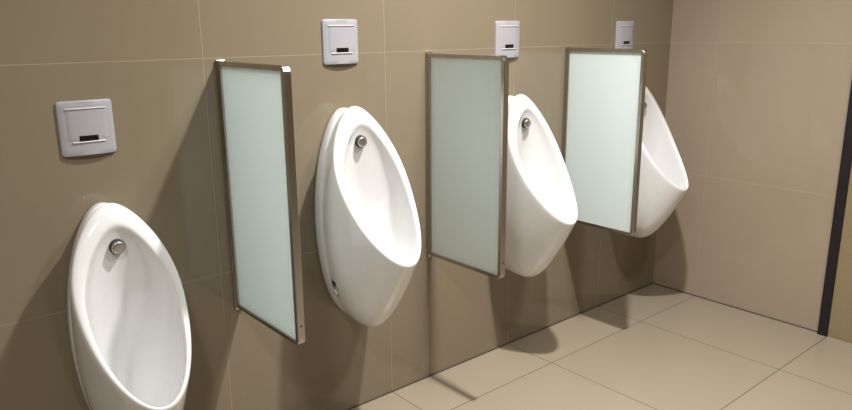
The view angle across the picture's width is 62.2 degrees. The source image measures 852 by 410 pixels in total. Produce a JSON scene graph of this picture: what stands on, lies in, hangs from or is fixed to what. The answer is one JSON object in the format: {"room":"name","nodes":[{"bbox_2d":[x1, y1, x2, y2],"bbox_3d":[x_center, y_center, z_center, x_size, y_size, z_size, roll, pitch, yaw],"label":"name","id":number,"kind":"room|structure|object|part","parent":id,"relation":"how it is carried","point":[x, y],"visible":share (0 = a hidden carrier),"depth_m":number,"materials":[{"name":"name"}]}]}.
{"room":"public restroom","nodes":[
{"label":"public restroom","id":0,"kind":"room"},
{"bbox_2d":[0,0,673,409],"bbox_3d":[-0.553,-0.480,1.937,4.543,2.520,0.100,-12,18,-39],"label":"wall","id":1,"kind":"structure","parent":0,"point":[154,60],"depth_m":2.03,"materials":[{"name":"beige tile"}]},
{"bbox_2d":[55,99,116,156],"bbox_3d":[-0.814,-0.185,1.700,0.126,0.131,0.017,-12,18,-39],"label":"sensor","id":2,"kind":"object","parent":1,"relation":"attached to","point":[85,127],"visible":1,"depth_m":1.69,"materials":[{"name":"white plastic"}]},
{"bbox_2d":[67,202,191,409],"bbox_3d":[-0.701,0.346,1.715,0.253,0.689,0.334,-12,18,-39],"label":"urinal","id":3,"kind":"object","parent":1,"relation":"attached to","point":[129,331],"visible":1,"depth_m":1.74,"materials":[{"name":"white ceramic"},{"name":"chrome metal"},{"name":"dark rubber"}]},
{"bbox_3d":[-0.743,0.101,1.703,0.032,0.034,0.024,-12,18,-39],"label":"spout","id":4,"kind":"part","parent":3,"relation":"part of","materials":[{"name":"silver metal"}]},
{"bbox_2d":[215,60,304,344],"bbox_3d":[-0.433,-0.011,1.844,0.026,0.712,0.361,-12,18,-39],"label":"privacy screen","id":5,"kind":"object","parent":1,"relation":"attached to","point":[255,101],"visible":1,"depth_m":1.82,"materials":[{"name":"white glass"}]},
{"bbox_2d":[321,19,357,64],"bbox_3d":[-0.253,-0.489,2.118,0.126,0.131,0.017,-12,18,-39],"label":"sensor","id":6,"kind":"object","parent":1,"relation":"attached to","point":[339,36],"visible":1,"depth_m":2.11,"materials":[{"name":"white plastic"}]},
{"bbox_2d":[315,106,420,326],"bbox_3d":[-0.151,0.056,2.125,0.253,0.689,0.334,-12,18,-39],"label":"urinal","id":7,"kind":"object","parent":1,"relation":"attached to","point":[368,233],"visible":1,"depth_m":2.12,"materials":[{"name":"white ceramic"},{"name":"chrome metal"},{"name":"dark rubber"}]},
{"bbox_3d":[-0.194,-0.190,2.113,0.032,0.034,0.024,-12,18,-39],"label":"spout","id":8,"kind":"part","parent":7,"relation":"part of","materials":[{"name":"silver metal"}]},
{"bbox_2d":[425,52,508,278],"bbox_3d":[0.126,-0.131,2.304,0.026,0.712,0.361,-12,18,-39],"label":"privacy screen","id":9,"kind":"object","parent":1,"relation":"attached to","point":[466,95],"visible":1,"depth_m":2.28,"materials":[{"name":"white glass"}]},
{"bbox_2d":[347,283,652,409],"bbox_3d":[-0.509,0.749,2.204,4.343,0.004,0.004,-12,18,-39],"label":"trim","id":10,"kind":"structure","parent":1,"relation":"attached to","point":[651,283],"depth_m":2.81,"materials":[{"name":"brown tile"}]},
{"bbox_2d":[495,21,519,57],"bbox_3d":[0.301,-0.603,2.575,0.126,0.131,0.017,-12,18,-39],"label":"sensor","id":11,"kind":"object","parent":1,"relation":"attached to","point":[507,33],"visible":0.98,"depth_m":2.56,"materials":[{"name":"white plastic"}]},
{"bbox_2d":[505,94,577,276],"bbox_3d":[0.408,-0.053,2.588,0.253,0.689,0.334,-12,18,-39],"label":"urinal","id":12,"kind":"object","parent":1,"relation":"attached to","point":[542,212],"visible":0.84,"depth_m":2.57,"materials":[{"name":"white ceramic"}]},
{"bbox_3d":[0.365,-0.299,2.576,0.032,0.034,0.024,-12,18,-39],"label":"spout","id":13,"kind":"part","parent":12,"relation":"part of","materials":[{"name":"silver metal"}]},
{"bbox_2d":[561,47,647,235],"bbox_3d":[0.681,-0.250,2.760,0.026,0.712,0.361,-12,18,-39],"label":"privacy screen","id":14,"kind":"object","parent":1,"relation":"attached to","point":[604,91],"visible":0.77,"depth_m":2.74,"materials":[{"name":"white glass"}]},
{"bbox_2d":[615,21,633,48],"bbox_3d":[0.858,-0.722,3.033,0.126,0.131,0.017,-12,18,-39],"label":"sensor","id":15,"kind":"object","parent":1,"relation":"attached to","point":[624,37],"visible":0.98,"depth_m":3.02,"materials":[{"name":"white plastic"}]},
{"bbox_2d":[631,87,688,237],"bbox_3d":[0.978,-0.181,3.056,0.253,0.689,0.334,-12,18,-39],"label":"urinal","id":16,"kind":"object","parent":1,"relation":"attached to","point":[663,182],"visible":0.43,"depth_m":3.05,"materials":[{"name":"white ceramic"}]},
{"bbox_2d":[351,284,851,409],"bbox_3d":[0.559,1.096,0.997,4.543,0.100,3.500,-12,18,-39],"label":"floor","id":17,"kind":"structure","parent":0,"point":[653,346],"depth_m":2.69,"materials":[{"name":"beige tile"}]},
{"bbox_2d":[653,0,851,330],"bbox_3d":[2.241,-0.538,2.071,0.100,2.520,3.300,-12,18,-39],"label":"wall","id":18,"kind":"structure","parent":0,"point":[758,91],"depth_m":3.06,"materials":[{"name":"beige tile"}]},
{"bbox_2d":[653,283,816,331],"bbox_3d":[1.401,0.465,3.271,0.004,0.004,0.788,-12,18,-39],"label":"trim","id":19,"kind":"structure","parent":18,"relation":"attached to","point":[653,283],"depth_m":3.24,"materials":[{"name":"brown tile"}]},
{"bbox_2d":[817,81,851,335],"bbox_3d":[1.651,-0.573,2.681,0.022,2.300,0.037,-12,18,-39],"label":"trim","id":20,"kind":"structure","parent":18,"relation":"attached to","point":[846,156],"depth_m":2.84,"materials":[{"name":"black metal"}]},
{"bbox_2d":[827,164,851,342],"bbox_3d":[1.923,-0.499,2.377,0.012,2.300,0.791,-12,18,-39],"label":"door","id":21,"kind":"structure","parent":18,"relation":"in","point":[840,323],"depth_m":2.86,"materials":[{"name":"beige laminate"}]}
]}

